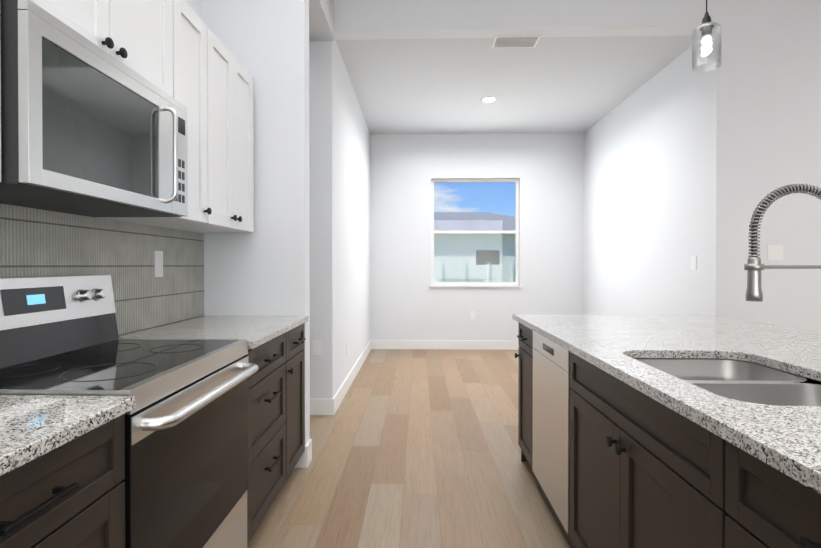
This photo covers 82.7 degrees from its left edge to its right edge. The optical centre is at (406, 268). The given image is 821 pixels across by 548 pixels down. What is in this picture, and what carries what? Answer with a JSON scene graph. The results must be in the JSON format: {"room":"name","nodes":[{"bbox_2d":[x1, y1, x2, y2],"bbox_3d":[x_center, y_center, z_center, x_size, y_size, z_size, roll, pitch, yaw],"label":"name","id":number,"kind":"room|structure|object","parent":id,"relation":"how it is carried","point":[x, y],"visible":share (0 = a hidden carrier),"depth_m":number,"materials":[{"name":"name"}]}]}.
{"room":"kitchen","nodes":[
{"label":"kitchen","id":0,"kind":"room"},
{"bbox_2d":[0,0,203,334],"bbox_3d":[-1.377,-0.841,-0.129,0.159,4.120,6.120,0,0,2],"label":"wall","id":1,"kind":"structure","parent":0,"point":[34,242],"depth_m":2.03,"materials":[{"name":"tile"}]},
{"bbox_2d":[0,0,35,181],"bbox_3d":[-1.116,-0.653,0.819,0.328,0.910,0.678,0,0,2],"label":"upper cabinet","id":2,"kind":"object","parent":1,"relation":"attached to","point":[34,1],"depth_m":1.09,"materials":[{"name":"white wood"}]},
{"bbox_2d":[36,0,179,101],"bbox_3d":[-1.099,-0.877,1.474,0.328,0.472,0.760,0,0,2],"label":"upper cabinet","id":3,"kind":"object","parent":1,"relation":"attached to","point":[177,50],"depth_m":1.62,"materials":[{"name":"white wood"}]},
{"bbox_2d":[0,0,187,216],"bbox_3d":[-1.045,-0.420,1.476,0.432,0.435,0.754,0,0,2],"label":"over-the-range microwave","id":4,"kind":"object","parent":3,"relation":"attached to","point":[89,128],"visible":1,"depth_m":1.29,"materials":[{"name":"grey metal"}]},
{"bbox_2d":[96,0,219,227],"bbox_3d":[-1.085,-0.662,2.008,0.328,0.910,0.429,0,0,2],"label":"upper cabinet","id":5,"kind":"object","parent":1,"relation":"attached to","point":[199,47],"depth_m":2.09,"materials":[{"name":"white wood"}]},
{"bbox_2d":[154,251,162,276],"bbox_3d":[-1.230,-0.024,2.319,0.004,0.130,0.070,0,0,2],"label":"electrical outlet plate","id":6,"kind":"object","parent":1,"relation":"attached to","point":[158,263],"visible":1,"depth_m":2.31,"materials":[{"name":"white plastic"}]},
{"bbox_2d":[170,41,253,232],"bbox_3d":[-1.073,-0.665,2.425,0.328,0.910,0.661,0,0,2],"label":"upper cabinet","id":7,"kind":"object","parent":1,"relation":"attached to","point":[236,84],"depth_m":2.49,"materials":[{"name":"white wood"}]},
{"bbox_2d":[202,0,309,467],"bbox_3d":[-0.917,-0.863,2.860,0.620,4.120,0.120,0,0,2],"label":"wall","id":8,"kind":"structure","parent":0,"point":[262,269],"depth_m":2.80,"materials":[{"name":"white paint"}]},
{"bbox_2d":[309,0,334,40],"bbox_3d":[-2.394,-2.387,3.389,3.600,1.080,0.883,0,0,2],"label":"ceiling soffit","id":9,"kind":"structure","parent":0,"point":[321,20],"depth_m":3.56,"materials":[{"name":"white paint"}]},
{"bbox_2d":[309,41,335,398],"bbox_3d":[-2.465,-0.871,3.919,3.730,4.120,0.150,0,0,2],"label":"wall","id":10,"kind":"structure","parent":0,"point":[322,182],"depth_m":3.78,"materials":[{"name":"white paint"}]},
{"bbox_2d":[310,397,335,414],"bbox_3d":[-2.385,1.125,3.859,3.594,0.130,0.031,0,0,2],"label":"baseboard","id":11,"kind":"structure","parent":10,"relation":"attached to","point":[324,406],"depth_m":3.80,"materials":[{"name":"white"}]},
{"bbox_2d":[335,40,370,392],"bbox_3d":[-0.634,-0.457,5.448,0.150,3.270,2.997,0,0,2],"label":"wall","id":12,"kind":"structure","parent":0,"point":[353,320],"depth_m":4.81,"materials":[{"name":"white paint"}]},
{"bbox_2d":[334,340,371,410],"bbox_3d":[-0.556,1.114,5.296,0.014,0.130,2.940,0,0,2],"label":"baseboard","id":13,"kind":"structure","parent":12,"relation":"attached to","point":[345,386],"depth_m":4.78,"materials":[{"name":"white"}]},
{"bbox_2d":[247,349,570,547],"bbox_3d":[1.741,1.255,1.820,11.950,0.100,10.150,0,0,2],"label":"floor","id":14,"kind":"structure","parent":0,"point":[416,448],"depth_m":2.79,"materials":[{"name":"wood"}]},
{"bbox_2d":[0,414,124,547],"bbox_3d":[-0.965,0.773,0.793,0.606,0.880,0.609,0,0,2],"label":"base cabinet","id":15,"kind":"object","parent":14,"relation":"on","point":[70,494],"depth_m":0.92,"materials":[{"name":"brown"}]},
{"bbox_2d":[0,275,258,547],"bbox_3d":[-0.909,0.617,1.480,0.686,1.180,0.754,0,0,2],"label":"range","id":16,"kind":"object","parent":14,"relation":"on","point":[186,453],"visible":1,"depth_m":1.43,"materials":[{"name":"grey"}]},
{"bbox_2d":[247,349,255,542],"bbox_3d":[-0.947,0.768,1.483,0.606,0.880,0.804,0,0,2],"label":"base cabinet","id":17,"kind":"object","parent":14,"relation":"on","point":[251,527],"depth_m":1.88,"materials":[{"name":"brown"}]},
{"bbox_2d":[252,330,291,528],"bbox_3d":[-0.929,0.763,2.170,0.606,0.880,0.610,0,0,2],"label":"base cabinet","id":18,"kind":"object","parent":14,"relation":"on","point":[272,382],"depth_m":2.17,"materials":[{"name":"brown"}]},
{"bbox_2d":[292,323,305,469],"bbox_3d":[-0.918,0.760,2.600,0.606,0.880,0.413,0,0,2],"label":"base cabinet","id":19,"kind":"object","parent":14,"relation":"on","point":[298,333],"depth_m":2.67,"materials":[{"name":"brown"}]},
{"bbox_2d":[0,316,308,475],"bbox_3d":[-0.959,0.313,0.783,0.643,0.030,4.048,0,0,2],"label":"countertop","id":20,"kind":"structure","parent":19,"relation":"on","point":[32,427],"depth_m":1.01,"materials":[{"name":"stone"}]},
{"bbox_2d":[532,331,575,547],"bbox_3d":[0.969,0.765,2.214,0.594,0.874,0.601,0,0,2],"label":"dishwasher","id":21,"kind":"object","parent":14,"relation":"on","point":[551,407],"visible":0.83,"depth_m":2.15,"materials":[{"name":"grey metal"}]},
{"bbox_2d":[611,375,634,489],"bbox_3d":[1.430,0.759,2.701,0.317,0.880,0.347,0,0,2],"label":"base cabinet","id":22,"kind":"object","parent":14,"relation":"on","point":[622,394],"depth_m":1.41,"materials":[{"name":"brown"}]},
{"bbox_2d":[512,314,820,493],"bbox_3d":[1.227,0.310,1.101,1.228,0.030,3.600,0,0,2],"label":"countertop","id":23,"kind":"structure","parent":22,"relation":"on","point":[786,440],"depth_m":1.56,"materials":[{"name":"stone"}]},
{"bbox_2d":[633,358,820,405],"bbox_3d":[0.960,0.427,1.339,0.465,0.204,0.680,0,0,2],"label":"undermount sink","id":24,"kind":"object","parent":23,"relation":"in","point":[746,381],"visible":0.17,"depth_m":1.39,"materials":[{"name":"silver metal"}]},
{"bbox_2d":[744,183,820,301],"bbox_3d":[1.105,0.027,1.297,0.297,0.532,0.091,0,0,2],"label":"faucet","id":25,"kind":"object","parent":23,"relation":"on","point":[753,266],"visible":1,"depth_m":1.31,"materials":[{"name":"silver metal"}]},
{"bbox_2d":[635,358,710,547],"bbox_3d":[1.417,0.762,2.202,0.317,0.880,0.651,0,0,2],"label":"base cabinet","id":26,"kind":"object","parent":14,"relation":"on","point":[645,471],"depth_m":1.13,"materials":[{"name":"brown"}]},
{"bbox_2d":[711,377,820,547],"bbox_3d":[1.396,0.768,1.402,0.317,0.880,0.950,0,0,2],"label":"base cabinet","id":27,"kind":"object","parent":14,"relation":"on","point":[754,504],"depth_m":0.86,"materials":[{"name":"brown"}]},
{"bbox_2d":[370,133,583,340],"bbox_3d":[1.013,-0.468,6.828,3.070,3.270,0.150,0,0,2],"label":"wall","id":28,"kind":"structure","parent":0,"point":[407,302],"depth_m":6.76,"materials":[{"name":"white paint"}]},
{"bbox_2d":[372,340,519,349],"bbox_3d":[1.011,1.103,6.758,3.070,0.130,0.014,0,0,2],"label":"baseboard","id":29,"kind":"structure","parent":28,"relation":"attached to","point":[376,344],"depth_m":6.76,"materials":[{"name":"white"}]},
{"bbox_2d":[470,311,474,318],"bbox_3d":[0.961,0.668,6.746,0.070,0.120,0.006,0,0,2],"label":"electrical outlet plate","id":30,"kind":"object","parent":28,"relation":"attached to","point":[472,314],"visible":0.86,"depth_m":6.74,"materials":[{"name":"white plastic"}]},
{"bbox_2d":[431,179,518,284],"bbox_3d":[0.999,-0.538,6.833,1.278,1.548,0.040,0,0,2],"label":"nook window","id":31,"kind":"structure","parent":28,"relation":"in","point":[516,224],"depth_m":6.82,"materials":[{"name":"white"}]},
{"bbox_2d":[430,285,521,286],"bbox_3d":[0.997,0.251,6.794,1.320,0.024,0.130,0,0,2],"label":"window sill","id":32,"kind":"structure","parent":28,"relation":"attached to","point":[475,285],"depth_m":6.73,"materials":[{"name":"white"}]},
{"bbox_2d":[336,35,701,133],"bbox_3d":[0.974,-2.016,5.319,3.070,0.150,2.847,0,0,2],"label":"ceiling","id":33,"kind":"structure","parent":0,"point":[544,85],"depth_m":4.78,"materials":[{"name":"white paint"}]},
{"bbox_2d":[480,97,496,102],"bbox_3d":[0.945,-1.940,5.353,0.190,0.006,0.190,0,0,2],"label":"recessed light","id":34,"kind":"object","parent":33,"relation":"in","point":[488,99],"visible":1,"depth_m":5.35,"materials":[{"name":"white plastic"}]},
{"bbox_2d":[491,35,540,47],"bbox_3d":[0.927,-1.926,3.963,0.380,0.009,0.200,0,0,2],"label":"ceiling vent","id":35,"kind":"object","parent":33,"relation":"in","point":[515,41],"visible":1,"depth_m":3.95,"materials":[{"name":"white metal"}]},
{"bbox_2d":[335,0,716,39],"bbox_3d":[0.934,-2.430,3.817,3.070,1.000,0.150,0,0,2],"label":"header beam","id":36,"kind":"structure","parent":0,"point":[394,19],"depth_m":3.76,"materials":[{"name":"white paint"}]},
{"bbox_2d":[583,39,704,313],"bbox_3d":[2.585,-0.457,5.362,0.150,3.270,2.997,0,0,2],"label":"wall","id":37,"kind":"structure","parent":0,"point":[644,199],"depth_m":4.79,"materials":[{"name":"white paint"}]},
{"bbox_2d":[690,256,696,269],"bbox_3d":[2.471,-0.052,4.016,0.006,0.120,0.080,0,0,2],"label":"switch plate","id":38,"kind":"object","parent":37,"relation":"attached to","point":[693,262],"visible":1,"depth_m":4.01,"materials":[{"name":"white plastic"}]},
{"bbox_2d":[704,0,820,332],"bbox_3d":[5.117,-0.869,3.718,5.300,4.120,0.150,0,0,2],"label":"wall","id":39,"kind":"structure","parent":0,"point":[762,110],"depth_m":3.70,"materials":[{"name":"white paint"}]},
{"bbox_2d":[767,245,782,259],"bbox_3d":[2.926,-0.129,3.704,0.120,0.120,0.006,0,0,2],"label":"switch plate","id":40,"kind":"object","parent":39,"relation":"attached to","point":[774,252],"visible":1,"depth_m":3.70,"materials":[{"name":"white plastic"}]},
{"bbox_3d":[3.113,-2.613,0.180,9.120,0.580,7.003,0,0,2],"label":"ceiling","id":41,"kind":"structure","parent":0,"visible":0},
{"bbox_2d":[692,0,721,72],"bbox_3d":[1.374,-1.630,2.133,0.120,1.414,0.120,0,0,2],"label":"pendant light","id":42,"kind":"object","parent":41,"relation":"hanging from","point":[706,26],"visible":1,"depth_m":2.12,"materials":[{"name":"clear glass"}]},
{"label":"outside","id":43,"kind":"structure","parent":0,"visible":0},
{"bbox_3d":[10.971,1.132,39.664,140.000,0.180,160.000,0,0,2],"label":"ground","id":44,"kind":"structure","parent":43,"visible":0},
{"bbox_2d":[434,262,514,281],"bbox_3d":[1.495,0.469,19.912,26.100,1.500,0.100,0,0,2],"label":"fence","id":45,"kind":"object","parent":44,"relation":"on","point":[477,274],"depth_m":19.86,"materials":[{"name":"white"}]},
{"bbox_2d":[434,212,514,264],"bbox_3d":[0.683,-1.173,28.915,19.000,4.650,11.000,0,0,2],"label":"house","id":46,"kind":"structure","parent":44,"relation":"on","point":[479,223],"depth_m":23.87,"materials":[{"name":"paint"}]}
]}

